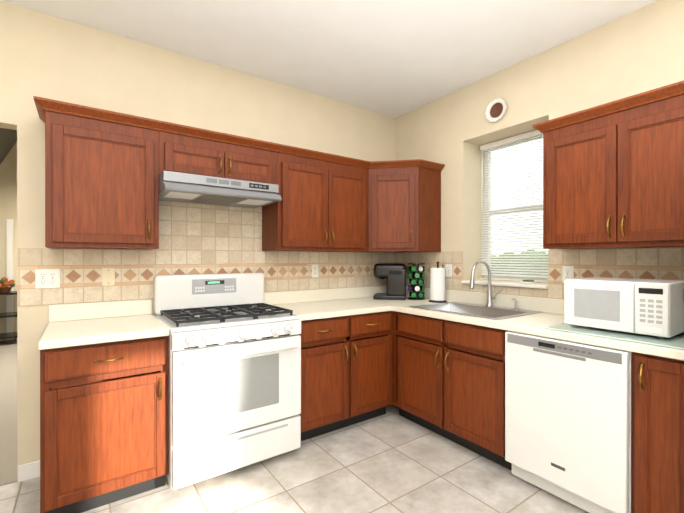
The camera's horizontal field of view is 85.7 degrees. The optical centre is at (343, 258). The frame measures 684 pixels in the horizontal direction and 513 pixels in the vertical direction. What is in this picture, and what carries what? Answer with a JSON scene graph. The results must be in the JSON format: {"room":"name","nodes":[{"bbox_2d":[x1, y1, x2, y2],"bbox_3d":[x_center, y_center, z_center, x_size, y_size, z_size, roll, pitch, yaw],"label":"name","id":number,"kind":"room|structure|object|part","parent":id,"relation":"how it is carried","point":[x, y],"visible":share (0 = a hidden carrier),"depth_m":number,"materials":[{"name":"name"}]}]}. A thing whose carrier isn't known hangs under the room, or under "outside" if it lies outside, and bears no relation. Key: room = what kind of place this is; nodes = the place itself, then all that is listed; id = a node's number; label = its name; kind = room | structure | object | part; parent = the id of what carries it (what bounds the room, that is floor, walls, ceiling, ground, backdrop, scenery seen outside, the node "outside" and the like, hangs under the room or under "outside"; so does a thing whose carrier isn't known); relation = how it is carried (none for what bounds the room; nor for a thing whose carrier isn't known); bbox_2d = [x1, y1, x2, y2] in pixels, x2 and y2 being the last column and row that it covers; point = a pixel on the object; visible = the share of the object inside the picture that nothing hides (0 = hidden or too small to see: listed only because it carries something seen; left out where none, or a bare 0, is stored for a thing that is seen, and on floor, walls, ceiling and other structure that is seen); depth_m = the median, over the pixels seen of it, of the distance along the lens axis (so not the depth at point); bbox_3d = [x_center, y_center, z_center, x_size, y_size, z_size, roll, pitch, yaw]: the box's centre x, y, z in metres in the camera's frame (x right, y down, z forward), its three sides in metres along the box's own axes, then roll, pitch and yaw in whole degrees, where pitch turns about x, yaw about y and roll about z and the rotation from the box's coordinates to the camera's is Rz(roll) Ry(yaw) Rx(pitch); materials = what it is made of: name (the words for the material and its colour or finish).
{"room":"kitchen","nodes":[
{"label":"kitchen","id":0,"kind":"room"},
{"bbox_2d":[0,128,16,339],"bbox_3d":[-4.116,-1.155,3.779,4.520,4.900,4.999,0,0,-35],"label":"wall","id":1,"kind":"structure","parent":0,"point":[8,173],"depth_m":5.83,"materials":[{"name":"paint"}]},
{"bbox_2d":[6,219,13,339],"bbox_3d":[-5.285,0.331,5.848,0.085,1.910,0.034,0,0,-35],"label":"door frame","id":2,"kind":"structure","parent":1,"relation":"attached to","point":[9,266],"depth_m":5.84,"materials":[{"name":"white paint"}]},
{"bbox_2d":[0,339,17,485],"bbox_3d":[-4.082,1.343,3.734,4.520,0.104,5.120,0,0,-35],"label":"floor carpet","id":3,"kind":"object","parent":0,"point":[8,419],"depth_m":3.10,"materials":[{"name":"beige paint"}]},
{"bbox_2d":[0,277,16,339],"bbox_3d":[-5.489,0.784,5.371,1.390,1.008,0.440,0,0,-35],"label":"shelf unit","id":4,"kind":"object","parent":3,"relation":"on","point":[5,289],"visible":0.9,"depth_m":5.55,"materials":[{"name":"black metal"}]},
{"bbox_2d":[0,405,587,512],"bbox_3d":[0.294,1.351,0.433,5.060,0.100,5.320,0,0,-35],"label":"floor","id":5,"kind":"structure","parent":0,"point":[391,460],"depth_m":2.11,"materials":[{"name":"tile"}]},
{"bbox_2d":[40,336,168,512],"bbox_3d":[-1.354,0.861,2.113,0.553,0.874,0.662,0,0,-35],"label":"base cabinet","id":6,"kind":"object","parent":5,"relation":"on","point":[104,423],"visible":0.96,"depth_m":1.87,"materials":[{"name":"brown wood"}]},
{"bbox_2d":[38,299,169,349],"bbox_3d":[-1.363,0.350,2.122,0.556,0.143,0.644,0,0,-35],"label":"countertop","id":7,"kind":"structure","parent":6,"relation":"on","point":[74,324],"depth_m":2.14,"materials":[{"name":"laminate"}]},
{"bbox_2d":[152,273,300,489],"bbox_3d":[-0.776,0.705,2.461,0.790,1.185,0.748,0,0,-35],"label":"range","id":8,"kind":"object","parent":5,"relation":"on","point":[234,360],"visible":1,"depth_m":2.21,"materials":[{"name":"white metal"}]},
{"bbox_2d":[298,311,391,440],"bbox_3d":[-0.118,0.859,2.985,0.886,0.874,0.662,0,0,-35],"label":"base cabinet","id":9,"kind":"object","parent":5,"relation":"on","point":[346,371],"visible":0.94,"depth_m":2.73,"materials":[{"name":"brown wood"}]},
{"bbox_2d":[264,287,393,320],"bbox_3d":[-0.139,0.349,2.974,0.842,0.143,0.665,0,0,-35],"label":"countertop","id":10,"kind":"structure","parent":9,"relation":"on","point":[337,302],"depth_m":3.09,"materials":[{"name":"laminate"}]},
{"bbox_2d":[392,311,511,469],"bbox_3d":[0.916,0.860,2.764,0.660,0.874,1.005,0,0,-35],"label":"base cabinet","id":11,"kind":"object","parent":5,"relation":"on","point":[448,379],"visible":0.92,"depth_m":2.51,"materials":[{"name":"brown wood"}]},
{"bbox_2d":[378,286,429,289],"bbox_3d":[0.499,0.348,3.425,0.480,0.143,0.665,0,0,-35],"label":"countertop","id":12,"kind":"structure","parent":11,"relation":"on","point":[379,287],"depth_m":3.71,"materials":[{"name":"laminate"}]},
{"bbox_2d":[362,286,683,360],"bbox_3d":[0.991,0.350,2.670,0.655,0.143,2.464,0,0,-35],"label":"countertop","id":13,"kind":"structure","parent":11,"relation":"on","point":[552,310],"depth_m":2.39,"materials":[{"name":"laminate"}]},
{"bbox_2d":[348,253,405,299],"bbox_3d":[0.381,0.162,3.474,0.548,0.437,0.395,0,0,-35],"label":"coffee maker","id":14,"kind":"object","parent":13,"relation":"on","point":[394,274],"visible":0.98,"depth_m":3.38,"materials":[{"name":"black plastic"}]},
{"bbox_3d":[0.127,0.090,3.506,0.170,0.293,0.050,0,0,-35],"label":"cord","id":15,"kind":"part","parent":14,"relation":"part of","materials":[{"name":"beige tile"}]},
{"bbox_2d":[407,263,424,299],"bbox_3d":[0.685,0.212,3.456,0.164,0.336,0.164,0,0,-35],"label":"pod carousel","id":16,"kind":"object","parent":13,"relation":"on","point":[416,287],"visible":1,"depth_m":3.41,"materials":[{"name":"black plastic"}]},
{"bbox_2d":[429,262,446,302],"bbox_3d":[0.834,0.203,3.247,0.156,0.354,0.156,0,0,-35],"label":"paper towel holder","id":17,"kind":"object","parent":13,"relation":"on","point":[437,284],"visible":1,"depth_m":3.19,"materials":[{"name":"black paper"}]},
{"bbox_2d":[409,260,541,319],"bbox_3d":[0.967,0.281,2.755,0.556,0.540,0.756,0,0,-35],"label":"sink","id":18,"kind":"object","parent":13,"relation":"in","point":[488,310],"visible":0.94,"depth_m":2.85,"materials":[{"name":"metal"}]},
{"bbox_2d":[469,260,502,306],"bbox_3d":[1.081,0.193,2.791,0.275,0.363,0.138,0,0,-35],"label":"faucet","id":19,"kind":"object","parent":13,"relation":"on","point":[489,292],"depth_m":2.86,"materials":[{"name":"metal"}]},
{"bbox_2d":[545,323,683,349],"bbox_3d":[1.495,0.378,1.929,0.560,0.008,0.590,0,0,-35],"label":"board","id":20,"kind":"object","parent":13,"relation":"on","point":[676,341],"visible":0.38,"depth_m":1.79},
{"bbox_2d":[564,277,683,338],"bbox_3d":[1.499,0.243,1.959,0.380,0.261,0.451,0,0,-35],"label":"microwave","id":21,"kind":"object","parent":20,"relation":"on","point":[653,307],"visible":1,"depth_m":1.80,"materials":[{"name":"white plastic"}]},
{"bbox_2d":[505,331,631,512],"bbox_3d":[1.374,0.862,2.101,0.630,0.872,0.598,0,0,-35],"label":"dishwasher","id":22,"kind":"object","parent":5,"relation":"on","point":[568,421],"visible":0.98,"depth_m":1.87,"materials":[{"name":"white metal"}]},
{"bbox_2d":[632,352,683,512],"bbox_3d":[1.625,0.861,1.761,0.660,0.874,0.239,0,0,-35],"label":"base cabinet","id":23,"kind":"object","parent":5,"relation":"on","point":[657,434],"visible":0.98,"depth_m":1.61,"materials":[{"name":"brown wood"}]},
{"bbox_2d":[0,0,683,464],"bbox_3d":[0.259,-0.135,0.480,5.060,2.870,5.440,0,0,-35],"label":"wall","id":24,"kind":"structure","parent":0,"point":[388,80],"depth_m":2.47,"materials":[{"name":"paint"}]},
{"bbox_2d":[18,460,39,481],"bbox_3d":[-1.830,1.250,2.181,0.142,0.095,0.013,0,0,-35],"label":"baseboard","id":25,"kind":"structure","parent":24,"relation":"attached to","point":[28,471],"depth_m":2.16,"materials":[{"name":"white paint"}]},
{"bbox_2d":[45,110,158,248],"bbox_3d":[-1.443,-0.432,2.236,0.552,0.740,0.356,0,0,-35],"label":"upper cabinet","id":26,"kind":"object","parent":24,"relation":"attached to","point":[101,184],"visible":1,"depth_m":2.11,"materials":[{"name":"brown wood"}]},
{"bbox_2d":[17,201,396,313],"bbox_3d":[-0.670,-0.063,3.001,2.988,0.918,0.006,0,0,-35],"label":"tile backsplash","id":27,"kind":"structure","parent":24,"relation":"attached to","point":[202,239],"depth_m":2.69,"materials":[{"name":"beige tile"}]},
{"bbox_2d":[35,269,59,288],"bbox_3d":[-1.773,0.120,2.213,0.116,0.115,0.009,0,0,-35],"label":"electrical outlet","id":28,"kind":"object","parent":27,"relation":"attached to","point":[47,278],"visible":1,"depth_m":2.21,"materials":[{"name":"white plastic"}]},
{"bbox_2d":[102,268,114,285],"bbox_3d":[-1.521,0.117,2.391,0.070,0.115,0.009,0,0,-35],"label":"electrical outlet","id":29,"kind":"object","parent":27,"relation":"attached to","point":[108,276],"visible":1,"depth_m":2.39,"materials":[{"name":"beige plastic"}]},
{"bbox_2d":[312,264,317,276],"bbox_3d":[-0.249,0.110,3.289,0.070,0.115,0.009,0,0,-35],"label":"electrical outlet","id":30,"kind":"object","parent":27,"relation":"attached to","point":[314,270],"visible":1,"depth_m":3.29,"materials":[{"name":"white plastic"}]},
{"bbox_2d":[159,131,277,184],"bbox_3d":[-0.888,-0.663,2.627,0.804,0.280,0.356,0,0,-35],"label":"upper cabinet","id":31,"kind":"object","parent":24,"relation":"attached to","point":[190,155],"visible":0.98,"depth_m":2.48,"materials":[{"name":"brown wood"}]},
{"bbox_2d":[159,171,281,207],"bbox_3d":[-0.869,-0.462,2.548,0.740,0.120,0.493,0,0,-35],"label":"range hood","id":32,"kind":"object","parent":31,"relation":"attached to","point":[189,188],"visible":1,"depth_m":2.40,"materials":[{"name":"metal"}]},
{"bbox_2d":[262,152,367,251],"bbox_3d":[-0.202,-0.434,3.112,0.874,0.740,0.356,0,0,-35],"label":"upper cabinet","id":33,"kind":"object","parent":24,"relation":"attached to","point":[322,206],"visible":0.98,"depth_m":2.95,"materials":[{"name":"brown wood"}]},
{"bbox_2d":[33,96,444,170],"bbox_3d":[-0.436,-0.822,2.745,2.934,0.050,0.342,0,0,-28],"label":"crown molding","id":34,"kind":"structure","parent":33,"relation":"attached to","point":[42,104],"depth_m":2.43,"materials":[{"name":"brown wood"}]},
{"bbox_2d":[364,166,440,251],"bbox_3d":[0.474,-0.434,3.435,0.601,0.740,0.601,0,0,-35],"label":"upper cabinet","id":35,"kind":"object","parent":24,"relation":"attached to","point":[404,209],"visible":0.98,"depth_m":3.23,"materials":[{"name":"brown wood"}]},
{"bbox_2d":[485,98,506,121],"bbox_3d":[1.208,-1.169,2.904,0.020,0.184,0.184,0,0,-35],"label":"decorative plate","id":36,"kind":"object","parent":24,"relation":"attached to","point":[495,109],"visible":0.96,"depth_m":2.91,"materials":[{"name":"white ceramic"}]},
{"bbox_2d":[461,280,547,288],"bbox_3d":[1.349,0.200,2.963,0.324,0.025,0.710,0,0,-35],"label":"window sill","id":37,"kind":"structure","parent":24,"relation":"attached to","point":[510,284],"depth_m":2.80,"materials":[{"name":"white paint"}]},
{"bbox_2d":[520,280,536,283],"bbox_3d":[1.414,0.175,2.814,0.070,0.024,0.100,0,0,-35],"label":"soap dish","id":38,"kind":"object","parent":37,"relation":"on","point":[528,281],"visible":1,"depth_m":2.79,"materials":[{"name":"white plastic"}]},
{"bbox_2d":[484,136,547,280],"bbox_3d":[1.500,-0.414,3.068,0.043,1.196,0.710,0,0,-35],"label":"window","id":39,"kind":"structure","parent":24,"relation":"in","point":[521,278],"depth_m":3.20,"materials":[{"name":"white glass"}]},
{"bbox_2d":[480,130,548,282],"bbox_3d":[1.429,-0.412,3.018,0.069,1.192,0.690,0,0,-35],"label":"window blind","id":40,"kind":"object","parent":39,"relation":"attached to","point":[513,139],"visible":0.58,"depth_m":3.05,"materials":[{"name":"white plastic"}]},
{"bbox_2d":[397,248,683,298],"bbox_3d":[1.265,0.108,2.846,0.006,0.338,2.430,0,0,-35],"label":"tile backsplash","id":41,"kind":"structure","parent":24,"relation":"attached to","point":[636,263],"depth_m":2.43,"materials":[{"name":"beige tile"}]},
{"bbox_2d":[445,264,451,276],"bbox_3d":[0.942,0.106,3.288,0.009,0.115,0.070,0,0,-35],"label":"electrical outlet","id":42,"kind":"object","parent":41,"relation":"attached to","point":[448,270],"visible":1,"depth_m":3.29,"materials":[{"name":"white plastic"}]},
{"bbox_2d":[562,266,573,282],"bbox_3d":[1.513,0.107,2.480,0.009,0.115,0.070,0,0,-35],"label":"electrical outlet","id":43,"kind":"object","parent":41,"relation":"attached to","point":[567,272],"visible":0.83,"depth_m":2.48,"materials":[{"name":"white plastic"}]},
{"bbox_2d":[532,80,683,248],"bbox_3d":[1.580,-0.454,2.088,0.356,0.784,0.845,0,0,-35],"label":"upper cabinet","id":44,"kind":"object","parent":24,"relation":"attached to","point":[613,180],"depth_m":1.99,"materials":[{"name":"brown wood"}]},
{"label":"outside","id":45,"kind":"structure","parent":0,"visible":0},
{"bbox_3d":[14.098,1.608,10.989,29.650,0.050,20.000,0,0,-35],"label":"ground","id":46,"kind":"structure","parent":45,"visible":0},
{"bbox_2d":[491,250,547,275],"bbox_3d":[2.879,0.754,5.090,1.181,1.832,4.871,0,0,-35],"label":"hedge","id":47,"kind":"object","parent":46,"relation":"on","point":[520,263],"depth_m":5.07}
]}

